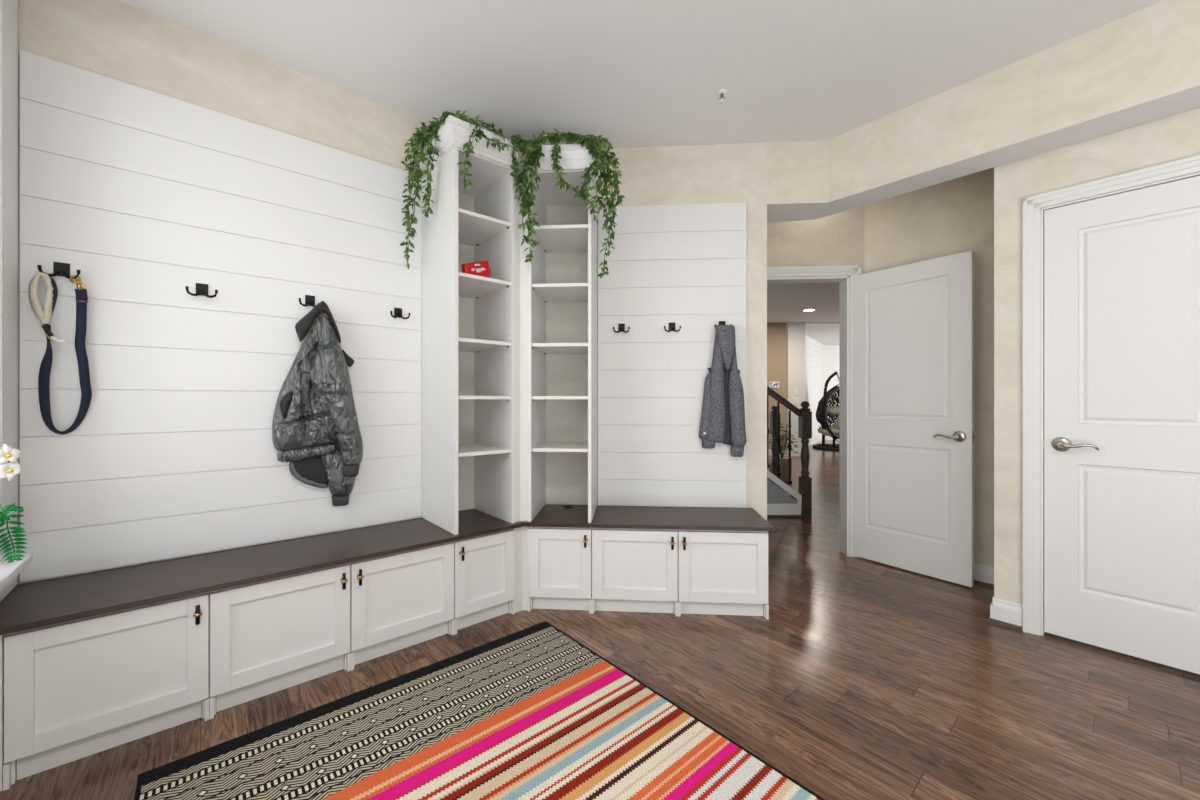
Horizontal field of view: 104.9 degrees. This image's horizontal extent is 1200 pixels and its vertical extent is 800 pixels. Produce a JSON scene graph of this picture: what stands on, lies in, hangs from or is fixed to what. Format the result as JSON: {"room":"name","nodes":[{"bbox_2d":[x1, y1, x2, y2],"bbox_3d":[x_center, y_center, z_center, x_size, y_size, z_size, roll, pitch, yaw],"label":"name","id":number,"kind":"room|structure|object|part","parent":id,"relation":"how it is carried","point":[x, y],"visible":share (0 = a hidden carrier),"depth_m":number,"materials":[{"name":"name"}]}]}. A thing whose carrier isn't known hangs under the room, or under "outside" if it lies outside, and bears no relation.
{"room":"mudroom","nodes":[
{"label":"mudroom","id":0,"kind":"room"},
{"bbox_2d":[18,0,430,584],"bbox_3d":[-1.404,-0.212,2.270,2.090,2.675,0.120,0,0,-41],"label":"wall","id":1,"kind":"structure","parent":0,"point":[115,39],"depth_m":1.94,"materials":[{"name":"beige paint"}]},
{"bbox_2d":[37,262,80,278],"bbox_3d":[-1.948,-0.470,1.665,0.102,0.061,0.046,0,0,-41],"label":"coat hook","id":2,"kind":"object","parent":1,"relation":"attached to","point":[59,269],"visible":0.98,"depth_m":1.67,"materials":[{"name":"black metal"}]},
{"bbox_2d":[28,272,91,434],"bbox_3d":[-1.937,-0.164,1.657,0.044,0.579,0.149,0,0,39],"label":"leash","id":3,"kind":"object","parent":2,"relation":"hanging from","point":[45,317],"visible":1,"depth_m":1.64,"materials":[{"name":"fabric"}]},
{"bbox_3d":[-1.960,-0.475,1.679,0.040,0.050,0.009,0,0,-41],"label":"plate","id":4,"kind":"part","parent":2,"relation":"part of","materials":[{"name":"black metal"}]},
{"bbox_2d":[185,283,217,297],"bbox_3d":[-1.656,-0.457,1.918,0.102,0.061,0.046,0,0,-41],"label":"coat hook","id":5,"kind":"object","parent":1,"relation":"attached to","point":[201,289],"visible":1,"depth_m":1.93,"materials":[{"name":"black metal"}]},
{"bbox_3d":[-1.668,-0.463,1.932,0.040,0.050,0.009,0,0,-41],"label":"plate","id":6,"kind":"part","parent":5,"relation":"part of","materials":[{"name":"black metal"}]},
{"bbox_2d":[20,49,421,583],"bbox_3d":[-1.514,-0.292,2.083,1.398,1.879,0.019,0,0,-41],"label":"shiplap wall panel","id":7,"kind":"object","parent":1,"relation":"attached to","point":[150,195],"depth_m":1.91,"materials":[{"name":"white paint"}]},
{"bbox_2d":[299,295,323,306],"bbox_3d":[-1.362,-0.466,2.172,0.102,0.061,0.046,0,0,-41],"label":"coat hook","id":8,"kind":"object","parent":1,"relation":"attached to","point":[309,300],"visible":0.88,"depth_m":2.18,"materials":[{"name":"black metal"}]},
{"bbox_3d":[-1.375,-0.471,2.186,0.040,0.050,0.009,0,0,-41],"label":"plate","id":9,"kind":"part","parent":8,"relation":"part of","materials":[{"name":"black metal"}]},
{"bbox_2d":[272,302,362,505],"bbox_3d":[-1.299,0.028,2.147,0.367,0.978,0.125,0,0,-41],"label":"puffer jacket","id":10,"kind":"object","parent":8,"relation":"hanging from","point":[315,410],"visible":1,"depth_m":2.13,"materials":[{"name":"grey fabric"}]},
{"bbox_2d":[390,308,409,318],"bbox_3d":[-1.059,-0.458,2.435,0.102,0.061,0.046,0,0,-41],"label":"coat hook","id":11,"kind":"object","parent":1,"relation":"attached to","point":[397,311],"visible":1,"depth_m":2.44,"materials":[{"name":"black metal"}]},
{"bbox_3d":[-1.071,-0.464,2.449,0.040,0.050,0.009,0,0,-41],"label":"plate","id":12,"kind":"part","parent":11,"relation":"part of","materials":[{"name":"black metal"}]},
{"bbox_2d":[0,440,1199,799],"bbox_3d":[3.955,1.175,0.780,21.000,0.100,16.000,0,0,-41],"label":"floor","id":13,"kind":"structure","parent":0,"point":[863,679],"depth_m":1.77,"materials":[{"name":"brown wood"}]},
{"bbox_2d":[3,592,208,790],"bbox_3d":[-1.681,0.896,1.629,0.452,0.457,0.481,0,0,-41],"label":"storage cabinet","id":14,"kind":"object","parent":13,"relation":"on","point":[77,689],"visible":0.85,"depth_m":1.46,"materials":[{"name":"white laminate"}]},
{"bbox_2d":[0,635,3,790],"bbox_3d":[-1.751,0.896,1.312,0.067,0.457,0.018,0,0,-41],"label":"trim","id":15,"kind":"structure","parent":14,"relation":"attached to","point":[1,636],"depth_m":1.33,"materials":[{"name":"white laminate"}]},
{"bbox_3d":[-1.386,0.737,1.589,0.024,0.064,0.034,0,0,-41],"label":"bar knob","id":16,"kind":"part","parent":14,"relation":"part of","materials":[{"name":"brown metal"}]},
{"bbox_2d":[0,518,456,634],"bbox_3d":[-1.365,0.657,1.896,1.418,0.020,0.458,0,0,-41],"label":"bench","id":17,"kind":"object","parent":14,"relation":"on","point":[27,606],"visible":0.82,"depth_m":1.73,"materials":[{"name":"brown wood"}]},
{"bbox_2d":[209,563,350,718],"bbox_3d":[-1.340,0.896,1.924,0.448,0.457,0.481,0,0,-41],"label":"storage cabinet","id":18,"kind":"object","parent":13,"relation":"on","point":[266,637],"visible":0.91,"depth_m":1.76,"materials":[{"name":"white laminate"}]},
{"bbox_3d":[-1.047,0.737,1.882,0.024,0.064,0.034,0,0,-41],"label":"bar knob","id":19,"kind":"part","parent":18,"relation":"part of","materials":[{"name":"brown metal"}]},
{"bbox_2d":[350,541,453,669],"bbox_3d":[-1.001,0.896,2.218,0.447,0.457,0.481,0,0,-41],"label":"storage cabinet","id":20,"kind":"object","parent":13,"relation":"on","point":[400,600],"visible":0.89,"depth_m":2.06,"materials":[{"name":"white laminate"}]},
{"bbox_3d":[-1.001,0.737,1.922,0.024,0.064,0.034,0,0,-41],"label":"bar knob","id":21,"kind":"part","parent":20,"relation":"part of","materials":[{"name":"brown metal"}]},
{"bbox_2d":[134,621,824,799],"bbox_3d":[-0.105,1.121,1.021,1.460,0.009,2.200,0,0,-41],"label":"area rug","id":22,"kind":"object","parent":13,"relation":"on","point":[534,712],"visible":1,"depth_m":1.49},
{"bbox_2d":[453,529,514,633],"bbox_3d":[-0.707,0.896,2.472,0.328,0.457,0.481,0,0,-41],"label":"storage cabinet","id":23,"kind":"object","parent":13,"relation":"on","point":[483,564],"visible":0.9,"depth_m":2.32,"materials":[{"name":"white laminate"}]},
{"bbox_3d":[-0.662,0.737,2.216,0.024,0.064,0.034,0,0,-41],"label":"bar knob","id":24,"kind":"part","parent":23,"relation":"part of","materials":[{"name":"brown metal"}]},
{"bbox_2d":[421,509,523,539],"bbox_3d":[-0.638,0.657,2.536,0.518,0.020,0.474,0,0,-41],"label":"bench","id":25,"kind":"object","parent":23,"relation":"on","point":[471,522],"visible":0.62,"depth_m":2.40,"materials":[{"name":"brown wood"}]},
{"bbox_2d":[412,115,518,534],"bbox_3d":[-0.720,-0.339,2.451,0.375,1.972,0.496,0,0,-41],"label":"shelving unit","id":26,"kind":"object","parent":25,"relation":"on","point":[468,320],"visible":0.95,"depth_m":2.44,"materials":[{"name":"white laminate"}]},
{"bbox_3d":[-0.835,-0.289,2.382,0.018,1.872,0.450,0,0,-41],"label":"panel","id":27,"kind":"part","parent":26,"relation":"part of","materials":[{"name":"white laminate"}]},
{"bbox_2d":[400,110,526,268],"bbox_3d":[-0.699,-1.033,2.294,0.691,0.702,0.309,0,0,0],"label":"ivy garland","id":28,"kind":"object","parent":26,"relation":"hanging from","point":[417,144],"visible":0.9,"depth_m":2.32,"materials":[{"name":"green plant"}]},
{"bbox_3d":[-0.720,-1.269,2.451,0.375,0.112,0.496,0,0,-41],"label":"crown molding","id":29,"kind":"part","parent":26,"relation":"part of","materials":[{"name":"white paint"}]},
{"bbox_3d":[-0.863,-0.289,2.651,0.293,1.872,0.006,0,0,-41],"label":"panel","id":30,"kind":"part","parent":26,"relation":"part of","materials":[{"name":"white paint"}]},
{"bbox_2d":[461,260,490,277],"bbox_3d":[-0.633,-0.676,2.364,0.161,0.110,0.042,0,0,-41],"label":"snack bag","id":31,"kind":"object","parent":26,"relation":"on","point":[480,268],"visible":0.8,"depth_m":2.35,"materials":[{"name":"red plastic"}]},
{"bbox_3d":[-0.719,-0.921,2.486,0.291,0.018,0.431,0,0,-41],"label":"shelf","id":32,"kind":"part","parent":26,"relation":"part of","materials":[{"name":"white laminate"}]},
{"bbox_3d":[-0.719,-0.611,2.486,0.291,0.018,0.431,0,0,-41],"label":"shelf","id":33,"kind":"part","parent":26,"relation":"part of","materials":[{"name":"white laminate"}]},
{"bbox_3d":[-0.719,-0.294,2.486,0.291,0.018,0.431,0,0,-41],"label":"shelf","id":34,"kind":"part","parent":26,"relation":"part of","materials":[{"name":"white laminate"}]},
{"bbox_3d":[-0.719,-0.012,2.486,0.291,0.018,0.431,0,0,-41],"label":"shelf","id":35,"kind":"part","parent":26,"relation":"part of","materials":[{"name":"white laminate"}]},
{"bbox_3d":[-0.719,0.267,2.486,0.291,0.018,0.431,0,0,-41],"label":"shelf","id":36,"kind":"part","parent":26,"relation":"part of","materials":[{"name":"white laminate"}]},
{"bbox_3d":[-0.716,-1.215,2.482,0.293,0.018,0.442,0,0,-41],"label":"panel","id":37,"kind":"part","parent":26,"relation":"part of","materials":[{"name":"white laminate"}]},
{"bbox_3d":[-0.600,-0.289,2.586,0.018,1.872,0.450,0,0,-41],"label":"panel","id":38,"kind":"part","parent":26,"relation":"part of","materials":[{"name":"white laminate"}]},
{"bbox_2d":[509,133,544,261],"bbox_3d":[-0.386,-1.033,2.377,0.199,0.655,0.100,0,0,11],"label":"ivy garland","id":39,"kind":"object","parent":26,"relation":"hanging from","point":[527,201],"visible":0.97,"depth_m":2.37,"materials":[{"name":"green plant"}]},
{"bbox_2d":[513,527,521,612],"bbox_3d":[-0.443,0.896,2.469,0.066,0.457,0.038,0,0,-41],"label":"trim","id":40,"kind":"structure","parent":23,"relation":"attached to","point":[517,531],"depth_m":2.45,"materials":[{"name":"white laminate"}]},
{"bbox_2d":[528,527,591,612],"bbox_3d":[-0.201,0.896,2.632,0.340,0.457,0.453,0,0,4],"label":"storage cabinet","id":41,"kind":"object","parent":13,"relation":"on","point":[559,558],"visible":0.88,"depth_m":2.45,"materials":[{"name":"white laminate"}]},
{"bbox_2d":[522,526,528,609],"bbox_3d":[-0.405,0.896,2.484,0.049,0.457,0.040,0,0,0],"label":"trim","id":42,"kind":"structure","parent":41,"relation":"attached to","point":[524,529],"depth_m":2.46,"materials":[{"name":"white laminate"}]},
{"bbox_2d":[522,504,596,527],"bbox_3d":[-0.316,0.654,2.645,0.571,0.025,0.443,0,0,4],"label":"bench","id":43,"kind":"object","parent":41,"relation":"on","point":[550,515],"visible":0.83,"depth_m":2.54,"materials":[{"name":"brown wood"}]},
{"bbox_2d":[526,144,603,522],"bbox_3d":[-0.178,-0.339,2.622,0.385,1.972,0.468,0,0,4],"label":"shelving unit","id":44,"kind":"object","parent":43,"relation":"on","point":[563,267],"visible":0.94,"depth_m":2.72,"materials":[{"name":"white laminate"}]},
{"bbox_2d":[515,170,527,521],"bbox_3d":[-0.419,-0.289,2.463,0.088,1.872,0.027,0,0,-25],"label":"trim","id":45,"kind":"structure","parent":44,"relation":"attached to","point":[521,267],"depth_m":2.46,"materials":[{"name":"white laminate"}]},
{"bbox_3d":[-0.359,-0.289,2.659,0.018,1.872,0.422,0,0,4],"label":"panel","id":46,"kind":"part","parent":44,"relation":"part of","materials":[{"name":"white laminate"}]},
{"bbox_3d":[-0.199,-1.215,2.645,0.303,0.018,0.414,0,0,4],"label":"panel","id":47,"kind":"part","parent":44,"relation":"part of","materials":[{"name":"white laminate"}]},
{"bbox_3d":[-0.199,-0.611,2.650,0.301,0.018,0.403,0,0,4],"label":"shelf","id":48,"kind":"part","parent":44,"relation":"part of","materials":[{"name":"white laminate"}]},
{"bbox_3d":[-0.199,-0.294,2.650,0.301,0.018,0.403,0,0,4],"label":"shelf","id":49,"kind":"part","parent":44,"relation":"part of","materials":[{"name":"white laminate"}]},
{"bbox_3d":[-0.199,-0.012,2.650,0.301,0.018,0.403,0,0,4],"label":"shelf","id":50,"kind":"part","parent":44,"relation":"part of","materials":[{"name":"white laminate"}]},
{"bbox_3d":[-0.199,0.267,2.650,0.301,0.018,0.403,0,0,4],"label":"shelf","id":51,"kind":"part","parent":44,"relation":"part of","materials":[{"name":"white laminate"}]},
{"bbox_3d":[-0.199,-0.921,2.650,0.301,0.018,0.403,0,0,4],"label":"shelf","id":52,"kind":"part","parent":44,"relation":"part of","materials":[{"name":"white laminate"}]},
{"bbox_3d":[-0.178,-1.269,2.622,0.385,0.112,0.468,0,0,4],"label":"crown molding","id":53,"kind":"part","parent":44,"relation":"part of","materials":[{"name":"white paint"}]},
{"bbox_3d":[-0.184,-0.289,2.854,0.303,1.872,0.006,0,0,4],"label":"panel","id":54,"kind":"part","parent":44,"relation":"part of","materials":[{"name":"white paint"}]},
{"bbox_2d":[530,129,624,278],"bbox_3d":[-0.118,-1.004,2.365,0.497,0.764,0.130,0,0,2],"label":"ivy garland","id":55,"kind":"object","parent":44,"relation":"hanging from","point":[594,143],"visible":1,"depth_m":2.36,"materials":[{"name":"green plant"}]},
{"bbox_3d":[-0.039,-0.289,2.635,0.018,1.872,0.422,0,0,4],"label":"panel","id":56,"kind":"part","parent":44,"relation":"part of","materials":[{"name":"white laminate"}]},
{"bbox_3d":[-0.076,0.737,2.413,0.024,0.064,0.034,0,0,4],"label":"bar knob","id":57,"kind":"part","parent":41,"relation":"part of","materials":[{"name":"brown metal"}]},
{"bbox_2d":[592,528,677,615],"bbox_3d":[0.194,0.896,2.603,0.450,0.457,0.453,0,0,4],"label":"storage cabinet","id":58,"kind":"object","parent":13,"relation":"on","point":[634,570],"visible":0.93,"depth_m":2.42,"materials":[{"name":"white laminate"}]},
{"bbox_3d":[0.374,0.737,2.380,0.024,0.064,0.034,0,0,4],"label":"bar knob","id":59,"kind":"part","parent":58,"relation":"part of","materials":[{"name":"brown metal"}]},
{"bbox_2d":[678,530,768,618],"bbox_3d":[0.649,0.896,2.571,0.460,0.457,0.453,0,0,4],"label":"storage cabinet","id":60,"kind":"object","parent":13,"relation":"on","point":[721,572],"visible":0.86,"depth_m":2.39,"materials":[{"name":"white laminate"}]},
{"bbox_2d":[591,505,773,530],"bbox_3d":[0.435,0.657,2.583,0.932,0.020,0.428,0,0,4],"label":"bench","id":61,"kind":"object","parent":60,"relation":"on","point":[625,517],"visible":1,"depth_m":2.52,"materials":[{"name":"brown wood"}]},
{"bbox_3d":[0.435,0.737,2.376,0.024,0.064,0.034,0,0,4],"label":"bar knob","id":62,"kind":"part","parent":60,"relation":"part of","materials":[{"name":"brown metal"}]},
{"bbox_2d":[770,405,779,485],"bbox_3d":[2.088,0.595,5.500,0.100,1.060,0.098,0,0,0],"label":"newel post","id":63,"kind":"object","parent":13,"relation":"on","point":[773,415],"visible":0.7,"depth_m":5.46,"materials":[{"name":"brown wood"}]},
{"bbox_2d":[768,418,797,481],"bbox_3d":[2.508,0.683,6.406,0.394,0.884,0.378,0,0,-34],"label":"flowering plant","id":64,"kind":"object","parent":13,"relation":"on","point":[783,461],"visible":0.49,"depth_m":6.31,"materials":[{"name":"green plant"}]},
{"bbox_3d":[2.527,0.965,6.400,0.280,0.320,0.280,0,0,0],"label":"pot","id":65,"kind":"part","parent":64,"relation":"part of","materials":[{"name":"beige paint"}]},
{"bbox_2d":[767,470,801,516],"bbox_3d":[1.058,0.477,4.933,1.760,1.295,1.034,0,0,0],"label":"flight","id":66,"kind":"object","parent":13,"relation":"on","point":[781,498],"visible":0.21,"depth_m":4.43,"materials":[{"name":"grey paint"}]},
{"bbox_2d":[767,394,769,467],"bbox_3d":[1.627,0.300,4.480,0.036,0.715,0.036,0,0,0],"label":"baluster","id":67,"kind":"object","parent":66,"relation":"on","point":[768,465],"visible":0.55,"depth_m":4.47,"materials":[{"name":"black metal"}]},
{"bbox_3d":[1.627,0.300,4.480,0.016,0.715,0.016,0,0,0],"label":"rod","id":68,"kind":"part","parent":67,"relation":"part of","materials":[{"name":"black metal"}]},
{"bbox_2d":[776,402,780,475],"bbox_3d":[1.733,0.378,4.480,0.036,0.715,0.036,0,0,0],"label":"baluster","id":69,"kind":"object","parent":66,"relation":"on","point":[778,473],"visible":1,"depth_m":4.47,"materials":[{"name":"black metal"}]},
{"bbox_3d":[1.733,0.378,4.480,0.016,0.715,0.016,0,0,0],"label":"rod","id":70,"kind":"part","parent":69,"relation":"part of","materials":[{"name":"black metal"}]},
{"bbox_3d":[1.264,1.062,4.472,1.350,0.125,0.076,0,0,0],"label":"board","id":71,"kind":"part","parent":66,"relation":"part of","materials":[{"name":"white paint"}]},
{"bbox_3d":[1.264,1.115,4.425,1.350,0.020,0.018,0,0,0],"label":"shoe molding","id":72,"kind":"part","parent":66,"relation":"part of","materials":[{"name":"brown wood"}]},
{"bbox_2d":[787,410,791,483],"bbox_3d":[1.844,0.458,4.480,0.036,0.715,0.036,0,0,0],"label":"baluster","id":73,"kind":"object","parent":66,"relation":"on","point":[789,444],"visible":1,"depth_m":4.47,"materials":[{"name":"black metal"}]},
{"bbox_3d":[1.844,0.458,4.480,0.016,0.715,0.016,0,0,0],"label":"rod","id":74,"kind":"part","parent":73,"relation":"part of","materials":[{"name":"black metal"}]},
{"bbox_2d":[798,401,811,516],"bbox_3d":[1.988,0.568,4.470,0.100,1.115,0.098,0,0,0],"label":"newel post","id":75,"kind":"object","parent":13,"relation":"on","point":[805,421],"visible":0.99,"depth_m":4.42,"materials":[{"name":"brown wood"}]},
{"bbox_2d":[767,386,800,416],"bbox_3d":[1.266,-0.363,4.480,1.355,1.050,0.068,0,0,0],"label":"stair handrail","id":76,"kind":"object","parent":75,"relation":"attached to","point":[772,393],"visible":0.35,"depth_m":4.45,"materials":[{"name":"brown wood"}]},
{"bbox_2d":[812,371,838,450],"bbox_3d":[5.564,0.231,10.700,1.160,1.788,1.160,0,0,0],"label":"egg chair","id":77,"kind":"object","parent":13,"relation":"on","point":[823,411],"visible":0.55,"depth_m":10.63,"materials":[{"name":"black wicker"}]},
{"bbox_2d":[816,381,838,442],"bbox_3d":[5.560,0.272,10.731,1.120,1.553,0.670,0,0,0],"label":"basket","id":78,"kind":"object","parent":77,"relation":"on","point":[832,410],"depth_m":10.63,"materials":[{"name":"black wicker"}]},
{"bbox_2d":[817,427,838,435],"bbox_3d":[5.564,0.725,10.650,0.915,0.200,0.500,0,0,0],"label":"seat cushion","id":79,"kind":"object","parent":77,"relation":"on","point":[823,430],"depth_m":10.46,"materials":[{"name":"fabric"}]},
{"bbox_2d":[827,406,838,415],"bbox_3d":[5.564,0.255,10.765,0.660,0.220,0.123,0,0,0],"label":"cushion","id":80,"kind":"object","parent":77,"relation":"on","point":[832,410],"depth_m":10.72,"materials":[{"name":"fabric"}]},
{"bbox_2d":[833,418,838,428],"bbox_3d":[5.597,0.525,10.462,0.595,0.300,0.144,0,0,0],"label":"throw pillow","id":81,"kind":"object","parent":77,"relation":"on","point":[836,423],"depth_m":10.45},
{"bbox_2d":[119,0,1163,344],"bbox_3d":[5.000,-1.600,5.500,18.000,0.100,17.000,0,0,0],"label":"ceiling","id":82,"kind":"structure","parent":0,"point":[629,73],"depth_m":2.07,"materials":[{"name":"paint"}]},
{"bbox_2d":[717,89,726,103],"bbox_3d":[0.614,-1.525,2.320,0.052,0.050,0.052,0,0,0],"label":"sprinkler","id":83,"kind":"object","parent":82,"relation":"attached to","point":[721,92],"visible":1,"depth_m":2.31,"materials":[{"name":"white plastic"}]},
{"bbox_2d":[805,323,838,324],"bbox_3d":[6.551,-1.540,9.310,4.899,0.020,0.180,0,0,0],"label":"trim","id":84,"kind":"structure","parent":82,"relation":"attached to","point":[805,323],"depth_m":9.28,"materials":[{"name":"white paint"}]},
{"bbox_2d":[516,143,766,520],"bbox_3d":[0.195,-0.212,2.893,1.634,2.675,0.120,0,0,4],"label":"wall","id":85,"kind":"structure","parent":0,"point":[718,173],"depth_m":2.78,"materials":[{"name":"beige paint"}]},
{"bbox_2d":[613,324,629,332],"bbox_3d":[0.130,-0.436,2.800,0.102,0.061,0.046,0,0,4],"label":"coat hook","id":86,"kind":"object","parent":85,"relation":"attached to","point":[621,327],"visible":1,"depth_m":2.81,"materials":[{"name":"black metal"}]},
{"bbox_3d":[0.131,-0.442,2.818,0.040,0.050,0.009,0,0,4],"label":"plate","id":87,"kind":"part","parent":86,"relation":"part of","materials":[{"name":"black metal"}]},
{"bbox_2d":[598,202,745,507],"bbox_3d":[0.434,-0.270,2.809,0.895,1.834,0.016,0,0,4],"label":"wall panel","id":88,"kind":"object","parent":85,"relation":"attached to","point":[684,265],"depth_m":2.80,"materials":[{"name":"white paint"}]},
{"bbox_2d":[664,323,680,331],"bbox_3d":[0.436,-0.439,2.778,0.102,0.061,0.046,0,0,4],"label":"coat hook","id":89,"kind":"object","parent":85,"relation":"attached to","point":[671,325],"visible":1,"depth_m":2.79,"materials":[{"name":"black metal"}]},
{"bbox_3d":[0.437,-0.445,2.796,0.040,0.050,0.009,0,0,4],"label":"plate","id":90,"kind":"part","parent":89,"relation":"part of","materials":[{"name":"black metal"}]},
{"bbox_2d":[715,321,731,327],"bbox_3d":[0.734,-0.445,2.756,0.102,0.061,0.046,0,0,4],"label":"coat hook","id":91,"kind":"object","parent":85,"relation":"attached to","point":[720,322],"visible":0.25,"depth_m":2.77,"materials":[{"name":"black metal"}]},
{"bbox_2d":[699,325,746,456],"bbox_3d":[0.726,-0.053,2.714,0.277,0.779,0.090,0,0,4],"label":"hoodie","id":92,"kind":"object","parent":91,"relation":"hanging from","point":[723,409],"visible":1,"depth_m":2.70,"materials":[{"name":"grey fabric"}]},
{"bbox_3d":[0.686,-0.073,2.719,0.118,0.654,0.053,0,0,4],"label":"panel","id":93,"kind":"part","parent":92,"relation":"part of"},
{"bbox_2d":[715,325,734,370],"bbox_3d":[0.736,-0.306,2.695,0.116,0.273,0.052,0,0,4],"label":"hood","id":94,"kind":"object","parent":92,"relation":"attached to","point":[725,334],"depth_m":2.69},
{"bbox_3d":[0.810,-0.052,2.709,0.107,0.671,0.057,0,0,4],"label":"panel","id":95,"kind":"part","parent":92,"relation":"part of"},
{"bbox_2d":[767,323,785,448],"bbox_3d":[2.976,-0.212,9.360,1.552,2.675,0.120,0,0,0],"label":"wall","id":96,"kind":"structure","parent":0,"point":[776,332],"depth_m":9.30,"materials":[{"name":"beige paint"}]},
{"bbox_2d":[769,382,778,387],"bbox_3d":[3.510,-0.303,9.290,0.200,0.130,0.020,0,0,0],"label":"wall picture","id":97,"kind":"object","parent":96,"relation":"attached to","point":[771,384],"visible":0.82,"depth_m":9.28,"materials":[{"name":"white plastic"}]},
{"bbox_2d":[768,449,800,455],"bbox_3d":[3.151,1.060,9.242,1.901,0.130,0.115,0,0,0],"label":"baseboard","id":98,"kind":"structure","parent":96,"relation":"attached to","point":[769,450],"depth_m":9.18,"materials":[{"name":"white paint"}]},
{"bbox_2d":[786,322,804,455],"bbox_3d":[3.926,-0.212,9.350,0.349,2.675,0.300,0,0,0],"label":"wall pier","id":99,"kind":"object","parent":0,"point":[795,331],"visible":0.64,"depth_m":9.20,"materials":[{"name":"white paint"}]},
{"bbox_2d":[805,335,823,445],"bbox_3d":[5.261,-0.212,11.610,0.120,2.675,3.493,0,0,35],"label":"wall","id":100,"kind":"structure","parent":0,"point":[814,350],"depth_m":11.88,"materials":[{"name":"white paint"}]},
{"bbox_2d":[767,206,863,276],"bbox_3d":[1.486,-0.212,3.402,1.239,2.675,0.120,0,0,4],"label":"wall","id":101,"kind":"structure","parent":0,"point":[838,238],"depth_m":3.33,"materials":[{"name":"paint"}]},
{"bbox_2d":[767,265,860,556],"bbox_3d":[1.424,0.080,3.396,0.895,2.090,0.144,0,0,4],"label":"trim","id":102,"kind":"structure","parent":101,"relation":"attached to","point":[843,275],"depth_m":3.34,"materials":[{"name":"white paint"}]},
{"bbox_2d":[824,345,838,439],"bbox_3d":[9.070,-0.212,13.060,5.500,2.675,0.120,0,0,0],"label":"window","id":103,"kind":"structure","parent":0,"point":[831,352],"depth_m":13.00,"materials":[{"name":"glass"}]},
{"bbox_2d":[864,167,993,566],"bbox_3d":[2.195,-0.212,3.050,0.100,2.675,0.822,0,0,-41],"label":"wall","id":104,"kind":"structure","parent":0,"point":[954,216],"depth_m":2.85,"materials":[{"name":"paint"}]},
{"bbox_2d":[853,251,975,587],"bbox_3d":[2.018,0.113,3.040,0.163,2.000,0.740,0,0,-35],"label":"door","id":105,"kind":"structure","parent":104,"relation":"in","point":[913,324],"depth_m":2.97,"materials":[{"name":"white paint"}]},
{"bbox_3d":[2.120,0.220,2.803,0.064,0.068,0.157,0,0,-35],"label":"lever handle","id":106,"kind":"part","parent":105,"relation":"part of","materials":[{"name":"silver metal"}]},
{"bbox_2d":[974,563,993,588],"bbox_3d":[2.167,1.064,2.981,0.033,0.122,0.750,0,0,-41],"label":"baseboard","id":107,"kind":"structure","parent":104,"relation":"attached to","point":[983,574],"depth_m":2.79,"materials":[{"name":"white paint"}]},
{"bbox_3d":[2.161,1.115,2.977,0.018,0.020,0.749,0,0,-41],"label":"shoe molding","id":108,"kind":"part","parent":107,"relation":"part of","materials":[{"name":"brown wood"}]},
{"bbox_2d":[994,107,1199,604],"bbox_3d":[3.233,-0.212,1.384,0.620,2.675,3.058,0,0,-41],"label":"wall","id":109,"kind":"structure","parent":0,"point":[1175,137],"depth_m":2.28,"materials":[{"name":"beige paint"}]},
{"bbox_2d":[767,0,1199,222],"bbox_3d":[2.514,-1.364,1.555,0.452,0.372,4.266,0,0,-44],"label":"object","id":110,"kind":"structure","parent":109,"relation":"attached to","point":[1142,66],"depth_m":2.15,"materials":[{"name":"beige paint"}]},
{"bbox_2d":[988,596,1022,631],"bbox_3d":[2.128,1.064,2.391,0.332,0.122,0.127,0,0,-41],"label":"baseboard","id":111,"kind":"structure","parent":109,"relation":"attached to","point":[1003,613],"depth_m":2.29,"materials":[{"name":"white paint"}]},
{"bbox_3d":[2.009,1.115,2.289,0.018,0.020,0.127,0,0,-41],"label":"shoe molding","id":112,"kind":"part","parent":111,"relation":"part of","materials":[{"name":"brown wood"}]},
{"bbox_2d":[1023,155,1199,635],"bbox_3d":[2.341,0.072,2.008,0.132,2.105,0.728,0,0,-41],"label":"trim","id":113,"kind":"structure","parent":109,"relation":"attached to","point":[1034,206],"depth_m":2.21,"materials":[{"name":"white paint"}]},
{"bbox_2d":[1043,176,1199,673],"bbox_3d":[2.300,0.101,1.975,0.099,2.012,0.583,0,0,-41],"label":"door","id":114,"kind":"structure","parent":109,"relation":"in","point":[1121,439],"depth_m":2.00,"materials":[{"name":"white paint"}]},
{"bbox_3d":[2.165,0.207,2.104,0.064,0.068,0.157,0,0,-41],"label":"lever handle","id":115,"kind":"part","parent":114,"relation":"part of","materials":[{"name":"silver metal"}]},
{"bbox_3d":[-1.070,-0.212,0.380,0.120,2.675,3.175,0,0,-41],"label":"wall window","id":116,"kind":"structure","parent":0,"visible":0},
{"bbox_2d":[0,0,32,601],"bbox_3d":[-1.442,-0.453,0.872,0.202,2.195,1.907,0,0,-41],"label":"window","id":117,"kind":"structure","parent":116,"relation":"attached to","point":[9,572],"depth_m":1.54,"materials":[{"name":"white paint"}]},
{"bbox_2d":[0,444,27,562],"bbox_3d":[-1.703,0.311,1.238,0.119,0.388,0.364,0,0,-32],"label":"orchid arrangement","id":118,"kind":"object","parent":117,"relation":"on","point":[9,470],"visible":1,"depth_m":1.37,"materials":[{"name":"white plant"}]},
{"bbox_3d":[-1.757,0.161,1.365,0.028,0.061,0.066,0,0,20],"label":"flower","id":119,"kind":"part","parent":118,"relation":"part of","materials":[{"name":"white plant"}]},
{"bbox_3d":[-1.758,0.212,1.369,0.027,0.059,0.062,0,0,15],"label":"flower","id":120,"kind":"part","parent":118,"relation":"part of","materials":[{"name":"white plant"}]},
{"bbox_3d":[-1.383,0.560,0.803,0.202,0.110,1.725,0,0,-41],"label":"sill","id":121,"kind":"part","parent":117,"relation":"part of","materials":[{"name":"white paint"}]}
]}

